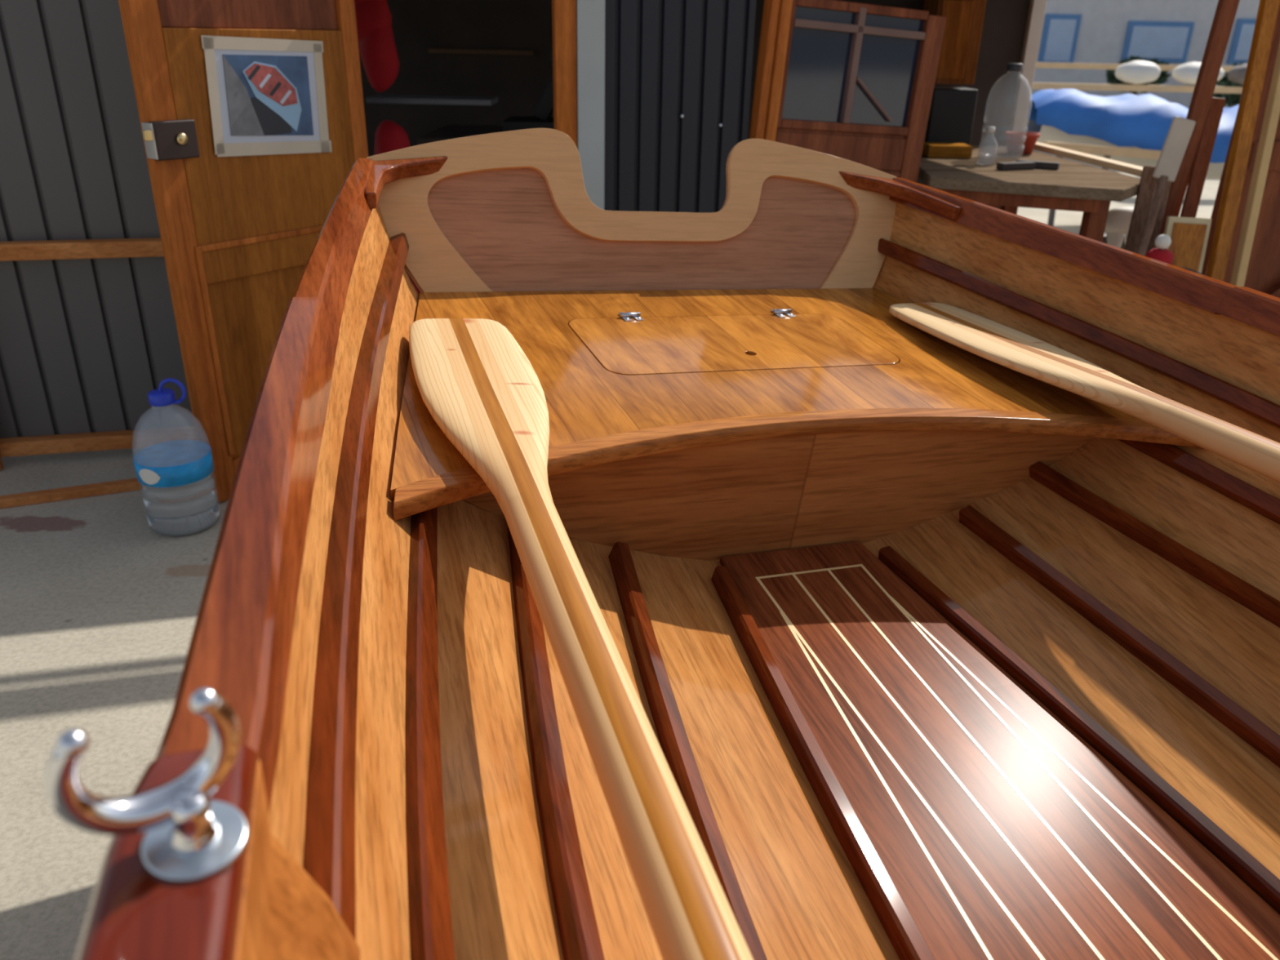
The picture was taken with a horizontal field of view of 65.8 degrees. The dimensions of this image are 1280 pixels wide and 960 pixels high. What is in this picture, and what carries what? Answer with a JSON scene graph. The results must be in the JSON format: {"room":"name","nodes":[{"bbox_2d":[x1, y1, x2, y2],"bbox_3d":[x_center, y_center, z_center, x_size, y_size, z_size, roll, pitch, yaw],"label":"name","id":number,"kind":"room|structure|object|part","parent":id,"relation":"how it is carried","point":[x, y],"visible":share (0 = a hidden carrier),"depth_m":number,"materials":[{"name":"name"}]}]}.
{"room":"boat workshop","nodes":[
{"label":"boat workshop","id":0,"kind":"room"},
{"bbox_2d":[0,0,756,438],"bbox_3d":[-1.288,-0.682,2.684,3.298,1.280,0.040,-5,25,-13],"label":"wall","id":1,"kind":"structure","parent":0,"point":[84,343],"depth_m":2.73,"materials":[{"name":"metal"}]},
{"bbox_2d":[0,454,3,471],"bbox_3d":[-1.844,-0.306,2.628,0.134,0.620,0.030,-5,25,-13],"label":"trim","id":2,"kind":"structure","parent":1,"relation":"attached to","point":[1,461],"depth_m":2.77,"materials":[{"name":"grey"}]},
{"bbox_2d":[0,237,164,261],"bbox_3d":[-1.863,-0.581,2.541,2.103,0.043,0.045,-5,25,-13],"label":"trim","id":3,"kind":"structure","parent":1,"relation":"attached to","point":[121,247],"depth_m":2.61,"materials":[{"name":"brown wood"}]},
{"bbox_2d":[0,426,196,457],"bbox_3d":[-1.893,-0.083,2.761,2.062,0.042,0.045,-5,25,-13],"label":"wooden rail","id":4,"kind":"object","parent":1,"relation":"attached to","point":[137,438],"depth_m":2.82,"materials":[{"name":"brown wood"}]},
{"bbox_2d":[118,0,368,502],"bbox_3d":[-0.926,-0.772,2.478,0.066,1.620,0.642,17,29,30],"label":"door","id":5,"kind":"structure","parent":1,"relation":"in","point":[239,234],"depth_m":2.45,"materials":[{"name":"brown wood"}]},
{"bbox_3d":[-1.061,-0.312,2.473,0.006,0.540,0.015,17,29,30],"label":"moulding","id":6,"kind":"part","parent":5,"relation":"part of","materials":[{"name":"brown wood"}]},
{"bbox_3d":[-0.942,-0.091,2.815,0.035,0.100,0.500,17,29,30],"label":"rail","id":7,"kind":"part","parent":5,"relation":"part of","materials":[{"name":"brown wood"}]},
{"bbox_3d":[-0.919,-1.273,2.281,0.012,0.425,0.500,17,29,30],"label":"panel","id":8,"kind":"part","parent":5,"relation":"part of","materials":[{"name":"brown wood"}]},
{"bbox_3d":[-0.939,-0.349,2.700,0.012,0.465,0.500,17,29,30],"label":"panel","id":9,"kind":"part","parent":5,"relation":"part of","materials":[{"name":"brown wood"}]},
{"bbox_3d":[-0.927,-0.819,2.485,0.035,0.570,0.500,17,29,30],"label":"rail","id":10,"kind":"part","parent":5,"relation":"part of","materials":[{"name":"brown wood"}]},
{"bbox_3d":[-0.913,-0.634,2.556,0.006,0.015,0.490,17,29,30],"label":"moulding","id":11,"kind":"part","parent":5,"relation":"part of","materials":[{"name":"brown wood"}]},
{"bbox_2d":[200,35,331,156],"bbox_3d":[-0.902,-0.934,2.422,0.007,0.278,0.349,17,29,30],"label":"photograph","id":12,"kind":"object","parent":5,"relation":"attached to","point":[267,96],"visible":1,"depth_m":2.41,"materials":[{"name":"paper"}]},
{"bbox_2d":[222,54,313,135],"bbox_3d":[-0.904,-0.937,2.420,0.001,0.192,0.246,17,29,30],"label":"picture","id":13,"kind":"object","parent":12,"relation":"on","point":[263,95],"depth_m":2.41,"materials":[{"name":"paper"}]},
{"bbox_2d":[354,0,399,92],"bbox_3d":[-0.819,-1.360,3.012,0.156,0.335,0.106,1,24,0],"label":"jacket","id":14,"kind":"object","parent":1,"relation":"hanging from","point":[378,52],"visible":0.84,"depth_m":2.99,"materials":[{"name":"red fabric"}]},
{"bbox_2d":[551,0,577,147],"bbox_3d":[-0.216,-0.763,2.913,0.059,1.280,0.050,-5,25,-13],"label":"trim","id":15,"kind":"structure","parent":1,"relation":"attached to","point":[563,11],"depth_m":2.72,"materials":[{"name":"brown wood"}]},
{"bbox_2d":[576,0,604,209],"bbox_3d":[-0.146,-0.765,2.920,0.077,1.280,0.030,-5,25,-13],"label":"trim","id":16,"kind":"structure","parent":1,"relation":"attached to","point":[590,14],"depth_m":2.76,"materials":[{"name":"grey paint"}]},
{"bbox_2d":[748,0,946,288],"bbox_3d":[0.595,-0.811,3.137,0.677,1.290,0.060,-8,26,-19],"label":"door","id":17,"kind":"structure","parent":1,"relation":"in","point":[854,82],"depth_m":2.97,"materials":[{"name":"brown wood"}]},
{"bbox_3d":[0.605,-0.659,3.229,0.538,0.905,0.030,-4,25,-21],"label":"panel","id":18,"kind":"part","parent":17,"relation":"part of","materials":[{"name":"brown wood"}]},
{"bbox_3d":[0.623,-1.082,3.035,0.450,0.025,0.040,-4,25,-21],"label":"window rail","id":19,"kind":"part","parent":17,"relation":"part of","materials":[{"name":"brown wood"}]},
{"bbox_3d":[0.635,-1.237,2.972,0.450,0.310,0.006,-4,25,-21],"label":"pane","id":20,"kind":"part","parent":17,"relation":"part of","materials":[{"name":"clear glass"}]},
{"bbox_3d":[0.649,-1.385,2.906,0.450,0.025,0.040,-4,25,-21],"label":"window rail","id":21,"kind":"part","parent":17,"relation":"part of","materials":[{"name":"brown wood"}]},
{"bbox_2d":[0,149,1220,959],"bbox_3d":[0.082,-3.899,11.407,60.000,0.001,60.000,1,24,0],"label":"floor","id":22,"kind":"structure","parent":0,"point":[100,607],"depth_m":1.98,"materials":[{"name":"concrete"}]},
{"bbox_2d":[0,477,141,508],"bbox_3d":[-1.586,0.047,2.583,0.797,0.024,0.035,-9,26,-21],"label":"trim","id":23,"kind":"structure","parent":22,"relation":"on","point":[131,484],"depth_m":2.60,"materials":[{"name":"brown wood"}]},
{"bbox_2d":[133,377,219,534],"bbox_3d":[-1.140,-0.065,2.412,0.174,0.384,0.174,1,24,0],"label":"water jug","id":24,"kind":"object","parent":22,"relation":"on","point":[176,479],"visible":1,"depth_m":2.39,"materials":[{"name":"clear plastic"}]},
{"bbox_3d":[-1.109,-0.210,2.347,0.065,0.065,0.009,1,24,0],"label":"handle","id":25,"kind":"part","parent":24,"relation":"part of","materials":[{"name":"blue plastic"}]},
{"bbox_2d":[373,120,420,294],"bbox_3d":[-0.774,-0.716,3.260,0.130,0.885,0.124,-21,33,-40],"label":"bundle","id":26,"kind":"object","parent":22,"relation":"on","point":[389,136],"visible":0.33,"depth_m":3.06,"materials":[{"name":"fabric"}]},
{"bbox_2d":[417,124,502,145],"bbox_3d":[-0.356,-0.932,3.862,0.850,0.800,0.560,1,24,0],"label":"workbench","id":27,"kind":"object","parent":22,"relation":"on","point":[449,131],"visible":0.15,"depth_m":3.67,"materials":[{"name":"black"}]},
{"bbox_2d":[502,47,554,131],"bbox_3d":[-0.322,-1.445,3.608,0.335,0.345,0.240,1,24,0],"label":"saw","id":28,"kind":"object","parent":27,"relation":"on","point":[544,109],"visible":0.22,"depth_m":3.60,"materials":[{"name":"black metal"}]},
{"bbox_3d":[-0.289,-1.460,3.601,0.207,0.305,0.050,1,24,0],"label":"arm","id":29,"kind":"part","parent":28,"relation":"part of","materials":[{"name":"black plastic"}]},
{"bbox_2d":[917,145,1140,242],"bbox_3d":[1.267,-0.783,3.668,0.699,0.750,1.249,1,24,0],"label":"work table","id":30,"kind":"object","parent":22,"relation":"on","point":[1075,186],"visible":0.35,"depth_m":3.11,"materials":[{"name":"brown wood"}]},
{"bbox_2d":[921,142,973,158],"bbox_3d":[1.136,-1.224,3.672,0.160,0.042,0.120,1,24,0],"label":"block","id":31,"kind":"object","parent":30,"relation":"on","point":[951,150],"visible":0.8,"depth_m":3.62,"materials":[{"name":"yellow wood"}]},
{"bbox_2d":[924,86,977,145],"bbox_3d":[1.190,-1.406,3.853,0.170,0.225,0.180,1,24,0],"label":"box","id":32,"kind":"object","parent":30,"relation":"on","point":[953,108],"visible":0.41,"depth_m":3.77,"materials":[{"name":"plastic"}]},
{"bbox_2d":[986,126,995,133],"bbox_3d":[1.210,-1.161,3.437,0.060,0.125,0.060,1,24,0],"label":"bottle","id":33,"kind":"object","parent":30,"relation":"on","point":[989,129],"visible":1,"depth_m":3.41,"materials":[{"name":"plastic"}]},
{"bbox_3d":[1.133,-0.623,3.351,0.056,0.715,0.056,1,24,0],"label":"leg","id":34,"kind":"part","parent":30,"relation":"part of","materials":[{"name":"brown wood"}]},
{"bbox_3d":[1.521,-0.978,4.153,0.056,0.715,0.056,1,24,0],"label":"leg","id":35,"kind":"part","parent":30,"relation":"part of","materials":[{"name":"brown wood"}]},
{"bbox_2d":[1006,62,1022,71],"bbox_3d":[1.343,-1.347,3.615,0.158,0.322,0.158,1,24,0],"label":"cap","id":36,"kind":"object","parent":30,"relation":"on","point":[1011,67],"visible":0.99,"depth_m":3.53,"materials":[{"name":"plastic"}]},
{"bbox_2d":[995,161,1035,170],"bbox_3d":[1.272,-1.063,3.349,0.140,0.022,0.035,-9,26,-21],"label":"wood offcut","id":37,"kind":"object","parent":30,"relation":"on","point":[1011,165],"visible":1,"depth_m":3.33,"materials":[{"name":"grey wood"}]},
{"bbox_2d":[1004,131,1039,154],"bbox_3d":[1.468,-1.298,3.811,0.128,0.075,0.128,1,24,0],"label":"plant pot","id":38,"kind":"object","parent":30,"relation":"on","point":[1017,142],"visible":1,"depth_m":3.77,"materials":[{"name":"ceramic"}]},
{"bbox_2d":[1015,159,1059,169],"bbox_3d":[1.363,-1.082,3.394,0.140,0.022,0.035,14,27,26],"label":"wood offcut","id":39,"kind":"object","parent":30,"relation":"on","point":[1039,164],"visible":0.76,"depth_m":3.37,"materials":[{"name":"grey wood"}]},
{"bbox_2d":[1033,142,1142,177],"bbox_3d":[1.627,-1.167,3.595,0.050,0.022,1.023,-1,24,-4],"label":"plank","id":40,"kind":"object","parent":30,"relation":"on","point":[1127,168],"visible":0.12,"depth_m":3.54,"materials":[{"name":"brown wood"}]},
{"bbox_3d":[1.412,-0.551,3.206,0.056,0.715,0.056,1,24,0],"label":"leg","id":41,"kind":"part","parent":30,"relation":"part of","materials":[{"name":"brown wood"}]},
{"bbox_2d":[1044,140,1161,226],"bbox_3d":[2.965,-1.853,6.323,0.853,0.576,0.060,1,24,0],"label":"trestle","id":42,"kind":"object","parent":22,"relation":"on","point":[1107,151],"visible":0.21,"depth_m":6.20,"materials":[{"name":"brown wood"}]},
{"bbox_3d":[2.654,-1.839,6.332,0.060,0.532,0.030,1,24,0],"label":"leg","id":43,"kind":"part","parent":42,"relation":"part of","materials":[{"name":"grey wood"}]},
{"bbox_3d":[2.954,-1.833,6.332,0.060,0.532,0.030,1,24,0],"label":"leg","id":44,"kind":"part","parent":42,"relation":"part of","materials":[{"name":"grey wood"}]},
{"bbox_2d":[1024,88,1239,179],"bbox_3d":[3.749,-2.303,6.606,2.400,0.572,0.840,1,24,0],"label":"covered boat","id":45,"kind":"object","parent":42,"relation":"on","point":[1144,122],"visible":0.55,"depth_m":6.31,"materials":[{"name":"blue fabric"}]},
{"bbox_2d":[1102,233,1124,248],"bbox_3d":[1.696,-0.591,3.519,0.260,0.550,0.479,16,28,30],"label":"sawhorse","id":46,"kind":"object","parent":22,"relation":"on","point":[1122,246],"visible":0.02,"depth_m":3.40,"materials":[{"name":"grey wood"}]},
{"bbox_2d":[1104,207,1133,248],"bbox_3d":[1.637,-0.847,3.358,0.147,0.157,0.087,1,24,0],"label":"rag","id":47,"kind":"object","parent":46,"relation":"hanging from","point":[1118,220],"visible":0.52,"depth_m":3.32,"materials":[{"name":"fabric"}]},
{"bbox_2d":[1035,62,1234,71],"bbox_3d":[5.227,-3.608,9.843,2.900,0.955,0.060,1,24,0],"label":"rack","id":48,"kind":"object","parent":22,"relation":"on","point":[1038,64],"visible":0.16,"depth_m":9.63,"materials":[{"name":"brown wood"}]},
{"bbox_2d":[1031,82,1243,93],"bbox_3d":[4.663,-2.942,8.504,2.800,0.825,0.060,1,24,0],"label":"rack","id":49,"kind":"object","parent":22,"relation":"on","point":[1044,86],"visible":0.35,"depth_m":8.32,"materials":[{"name":"brown wood"}]},
{"bbox_2d":[1115,60,1160,84],"bbox_3d":[4.170,-3.415,8.291,0.361,0.185,0.299,1,24,0],"label":"bundle","id":50,"kind":"object","parent":49,"relation":"on","point":[1135,72],"visible":1,"depth_m":8.20,"materials":[{"name":"white paint"}]},
{"bbox_2d":[1171,62,1224,85],"bbox_3d":[4.673,-3.404,8.293,0.411,0.184,0.344,1,24,0],"label":"bundle","id":51,"kind":"object","parent":49,"relation":"on","point":[1188,73],"visible":0.58,"depth_m":8.21,"materials":[{"name":"white paint"}]},
{"bbox_2d":[1227,63,1247,85],"bbox_3d":[5.122,-3.398,8.293,0.367,0.186,0.298,1,24,0],"label":"bundle","id":52,"kind":"object","parent":49,"relation":"on","point":[1236,74],"visible":0.33,"depth_m":8.25,"materials":[{"name":"white plastic"}]},
{"bbox_2d":[1105,55,1171,95],"bbox_3d":[5.840,-4.483,11.740,0.742,1.009,0.547,1,24,0],"label":"shrub","id":53,"kind":"object","parent":22,"relation":"on","point":[1111,77],"visible":0.27,"depth_m":11.57,"materials":[{"name":"green plant"}]},
{"bbox_2d":[1124,165,1157,253],"bbox_3d":[1.530,-0.567,3.143,0.054,0.808,0.239,13,27,25],"label":"plank","id":54,"kind":"object","parent":22,"relation":"on","point":[1147,185],"visible":0.24,"depth_m":3.08,"materials":[{"name":"brown wood"}]},
{"bbox_2d":[1031,0,1259,108],"bbox_3d":[7.139,-6.541,12.477,7.000,4.200,0.350,1,24,0],"label":"building","id":55,"kind":"object","parent":22,"relation":"on","point":[1174,32],"visible":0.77,"depth_m":12.69,"materials":[{"name":"white paint"}]},
{"bbox_3d":[5.394,-5.647,12.712,0.330,0.490,0.010,1,24,0],"label":"pane","id":56,"kind":"part","parent":55,"relation":"part of","materials":[{"name":"blue glass"}]},
{"bbox_3d":[6.654,-5.620,12.712,0.710,0.370,0.010,1,24,0],"label":"pane","id":57,"kind":"part","parent":55,"relation":"part of","materials":[{"name":"blue glass"}]},
{"bbox_3d":[7.969,-5.615,12.701,0.580,0.420,0.010,1,24,0],"label":"pane","id":58,"kind":"part","parent":55,"relation":"part of","materials":[{"name":"blue glass"}]},
{"bbox_2d":[1145,181,1172,256],"bbox_3d":[1.590,-0.586,3.175,0.049,0.817,0.233,14,27,26],"label":"plank","id":59,"kind":"object","parent":22,"relation":"on","point":[1156,231],"visible":0.02,"depth_m":3.12,"materials":[{"name":"brown wood"}]},
{"bbox_2d":[1136,115,1195,256],"bbox_3d":[1.537,-0.623,3.088,0.291,0.955,0.060,-21,32,-40],"label":"oar","id":60,"kind":"object","parent":22,"relation":"on","point":[1180,132],"visible":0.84,"depth_m":3.00,"materials":[{"name":"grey wood"}]},
{"bbox_3d":[1.615,-1.000,2.993,0.103,0.187,0.037,1,24,0],"label":"blade","id":61,"kind":"part","parent":60,"relation":"part of","materials":[{"name":"white wood"}]},
{"bbox_2d":[1164,216,1212,273],"bbox_3d":[1.663,-0.476,3.111,0.155,0.672,0.134,1,24,0],"label":"framed picture","id":62,"kind":"object","parent":22,"relation":"on","point":[1188,236],"visible":0.36,"depth_m":3.04,"materials":[{"name":"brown wood"}]},
{"bbox_2d":[1182,267,1208,276],"bbox_3d":[1.528,-0.350,2.966,0.160,0.550,0.120,1,24,0],"label":"stand","id":63,"kind":"object","parent":22,"relation":"on","point":[1188,268],"visible":0.12,"depth_m":2.87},
{"bbox_2d":[1146,248,1173,264],"bbox_3d":[1.488,-0.631,2.840,0.072,0.062,0.072,1,24,0],"label":"can","id":64,"kind":"object","parent":63,"relation":"on","point":[1165,255],"visible":0.59,"depth_m":2.81,"materials":[{"name":"metal"}]},
{"bbox_2d":[1155,234,1171,249],"bbox_3d":[1.490,-0.678,2.818,0.042,0.042,0.042,1,24,0],"label":"ball","id":65,"kind":"object","parent":64,"relation":"on","point":[1162,242],"visible":1,"depth_m":2.80,"materials":[{"name":"paint"}]},
{"bbox_2d":[1155,0,1239,248],"bbox_3d":[1.695,-0.875,3.152,0.098,1.362,0.055,1,24,0],"label":"pole","id":66,"kind":"object","parent":22,"relation":"on","point":[1226,10],"visible":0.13,"depth_m":3.00,"materials":[{"name":"brown wood"}]},
{"bbox_2d":[1179,97,1225,217],"bbox_3d":[1.715,-0.685,3.170,0.044,1.004,0.187,15,28,29],"label":"plank","id":67,"kind":"object","parent":22,"relation":"on","point":[1200,166],"visible":0.44,"depth_m":3.07,"materials":[{"name":"brown wood"}]},
{"bbox_2d":[1213,61,1247,107],"bbox_3d":[6.980,-4.324,11.471,0.870,0.985,0.650,1,24,0],"label":"shrub","id":68,"kind":"object","parent":22,"relation":"on","point":[1233,99],"visible":0.19,"depth_m":11.35,"materials":[{"name":"green plant"}]},
{"bbox_2d":[1201,4,1279,297],"bbox_3d":[2.430,-0.954,3.263,1.040,1.400,0.068,0,24,-3],"label":"door","id":69,"kind":"structure","parent":22,"relation":"on","point":[1263,273],"depth_m":3.29,"materials":[{"name":"brown wood"}]},
{"bbox_2d":[1205,0,1279,286],"bbox_3d":[1.825,-0.822,3.015,0.103,1.386,0.271,5,25,9],"label":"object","id":70,"kind":"structure","parent":22,"relation":"on","point":[1268,10],"depth_m":2.96,"materials":[{"name":"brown wood"}]},
{"bbox_3d":[0.869,1.201,0.014,0.480,0.159,0.264,-8,26,-19],"label":"trestle","id":71,"kind":"object","parent":22,"relation":"on","visible":0},
{"bbox_2d":[75,128,1279,959],"bbox_3d":[0.748,0.563,0.214,1.657,0.853,4.272,-8,26,-19],"label":"rowing boat","id":72,"kind":"object","parent":71,"relation":"on","point":[930,647],"visible":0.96,"depth_m":1.23,"materials":[{"name":"brown wood"}]},
{"bbox_2d":[44,687,248,882],"bbox_3d":[-0.184,0.114,0.376,0.062,0.071,0.039,-4,25,-12],"label":"oarlock","id":73,"kind":"object","parent":72,"relation":"on","point":[190,836],"visible":1,"depth_m":0.38,"materials":[{"name":"metal"}]},
{"bbox_3d":[-0.174,0.131,0.384,0.018,0.023,0.018,-5,32,-20],"label":"stem","id":74,"kind":"part","parent":73,"relation":"part of","materials":[{"name":"silver metal"}]},
{"bbox_3d":[-0.175,0.142,0.391,0.039,0.004,0.039,-5,32,-20],"label":"plate","id":75,"kind":"part","parent":73,"relation":"part of","materials":[{"name":"silver metal"}]},
{"bbox_3d":[0.161,0.457,-0.149,0.340,0.190,2.867,-11,27,-24],"label":"gunwale rail","id":76,"kind":"part","parent":72,"relation":"part of","materials":[{"name":"brown wood"}]},
{"bbox_3d":[-0.403,-0.348,1.362,0.046,0.101,0.748,-3,25,-9],"label":"gunwale rail","id":77,"kind":"part","parent":72,"relation":"part of","materials":[{"name":"brown wood"}]},
{"bbox_2d":[408,318,753,959],"bbox_3d":[-0.007,0.223,0.686,0.164,0.170,1.982,-6,25,-15],"label":"oar","id":78,"kind":"object","parent":72,"relation":"on","point":[473,377],"visible":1,"depth_m":0.83,"materials":[{"name":"brown wood"}]},
{"bbox_3d":[-0.199,-0.105,1.274,0.163,0.040,0.583,-3,29,-18],"label":"blade","id":79,"kind":"part","parent":78,"relation":"part of","materials":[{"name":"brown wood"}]},
{"bbox_3d":[0.053,-0.409,1.859,1.068,0.465,0.210,-8,26,-19],"label":"transom frame","id":80,"kind":"part","parent":72,"relation":"part of","materials":[{"name":"brown wood"}]},
{"bbox_3d":[0.156,-0.225,1.640,0.515,0.022,0.246,-5,32,-20],"label":"hatch lid","id":81,"kind":"part","parent":72,"relation":"part of","materials":[{"name":"brown wood"}]},
{"bbox_3d":[0.168,-0.189,1.577,1.197,0.038,0.686,-5,32,-20],"label":"stern seat","id":82,"kind":"part","parent":72,"relation":"part of","materials":[{"name":"brown wood"}]},
{"bbox_3d":[0.268,-0.049,1.339,1.201,0.026,0.169,-5,32,-20],"label":"trim","id":83,"kind":"part","parent":72,"relation":"part of","materials":[{"name":"brown wood"}]},
{"bbox_3d":[0.711,-0.438,1.777,0.050,0.115,0.747,-13,28,-29],"label":"gunwale rail","id":84,"kind":"part","parent":72,"relation":"part of","materials":[{"name":"brown wood"}]},
{"bbox_2d":[888,302,1279,482],"bbox_3d":[0.899,0.085,1.050,0.164,0.082,1.986,-9,26,-21],"label":"oar","id":85,"kind":"object","parent":72,"relation":"on","point":[1003,345],"visible":1,"depth_m":1.49,"materials":[{"name":"brown wood"}]},
{"bbox_3d":[0.632,-0.208,1.629,0.163,0.040,0.583,-6,27,-23],"label":"blade","id":86,"kind":"part","parent":85,"relation":"part of","materials":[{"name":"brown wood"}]},
{"bbox_3d":[1.386,0.351,0.304,0.339,0.170,2.868,-5,25,-13],"label":"gunwale rail","id":87,"kind":"part","parent":72,"relation":"part of","materials":[{"name":"brown wood"}]},
{"bbox_2d":[358,0,1030,185],"bbox_3d":[-0.613,-1.752,4.328,4.500,1.900,0.060,1,24,0],"label":"wall","id":88,"kind":"structure","parent":0,"point":[518,82],"depth_m":4.27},
{"bbox_2d":[365,94,497,106],"bbox_3d":[-0.674,-1.241,3.232,0.400,0.018,0.160,1,24,0],"label":"wall shelf","id":89,"kind":"object","parent":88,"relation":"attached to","point":[378,99],"visible":1,"depth_m":3.16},
{"bbox_2d":[428,48,533,55],"bbox_3d":[-0.682,-1.838,4.246,0.450,0.020,0.020,1,24,0],"label":"batten","id":90,"kind":"object","parent":88,"relation":"attached to","point":[442,51],"visible":1,"depth_m":4.24,"materials":[{"name":"brown wood"}]},
{"bbox_2d":[923,0,986,84],"bbox_3d":[1.284,-1.825,4.103,0.190,0.330,0.238,1,24,0],"label":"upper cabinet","id":91,"kind":"object","parent":88,"relation":"attached to","point":[960,46],"visible":0.66,"depth_m":4.00,"materials":[{"name":"brown wood"}]},
{"bbox_3d":[1.265,-1.778,3.998,0.125,0.290,0.008,1,24,0],"label":"door","id":92,"kind":"part","parent":91,"relation":"part of","materials":[{"name":"brown wood"}]},
{"bbox_2d":[1008,0,1046,131],"bbox_3d":[1.655,-1.424,4.411,0.055,1.320,0.060,1,24,0],"label":"trim","id":93,"kind":"structure","parent":88,"relation":"attached to","point":[1037,7],"depth_m":4.22,"materials":[{"name":"white paint"}]}
]}

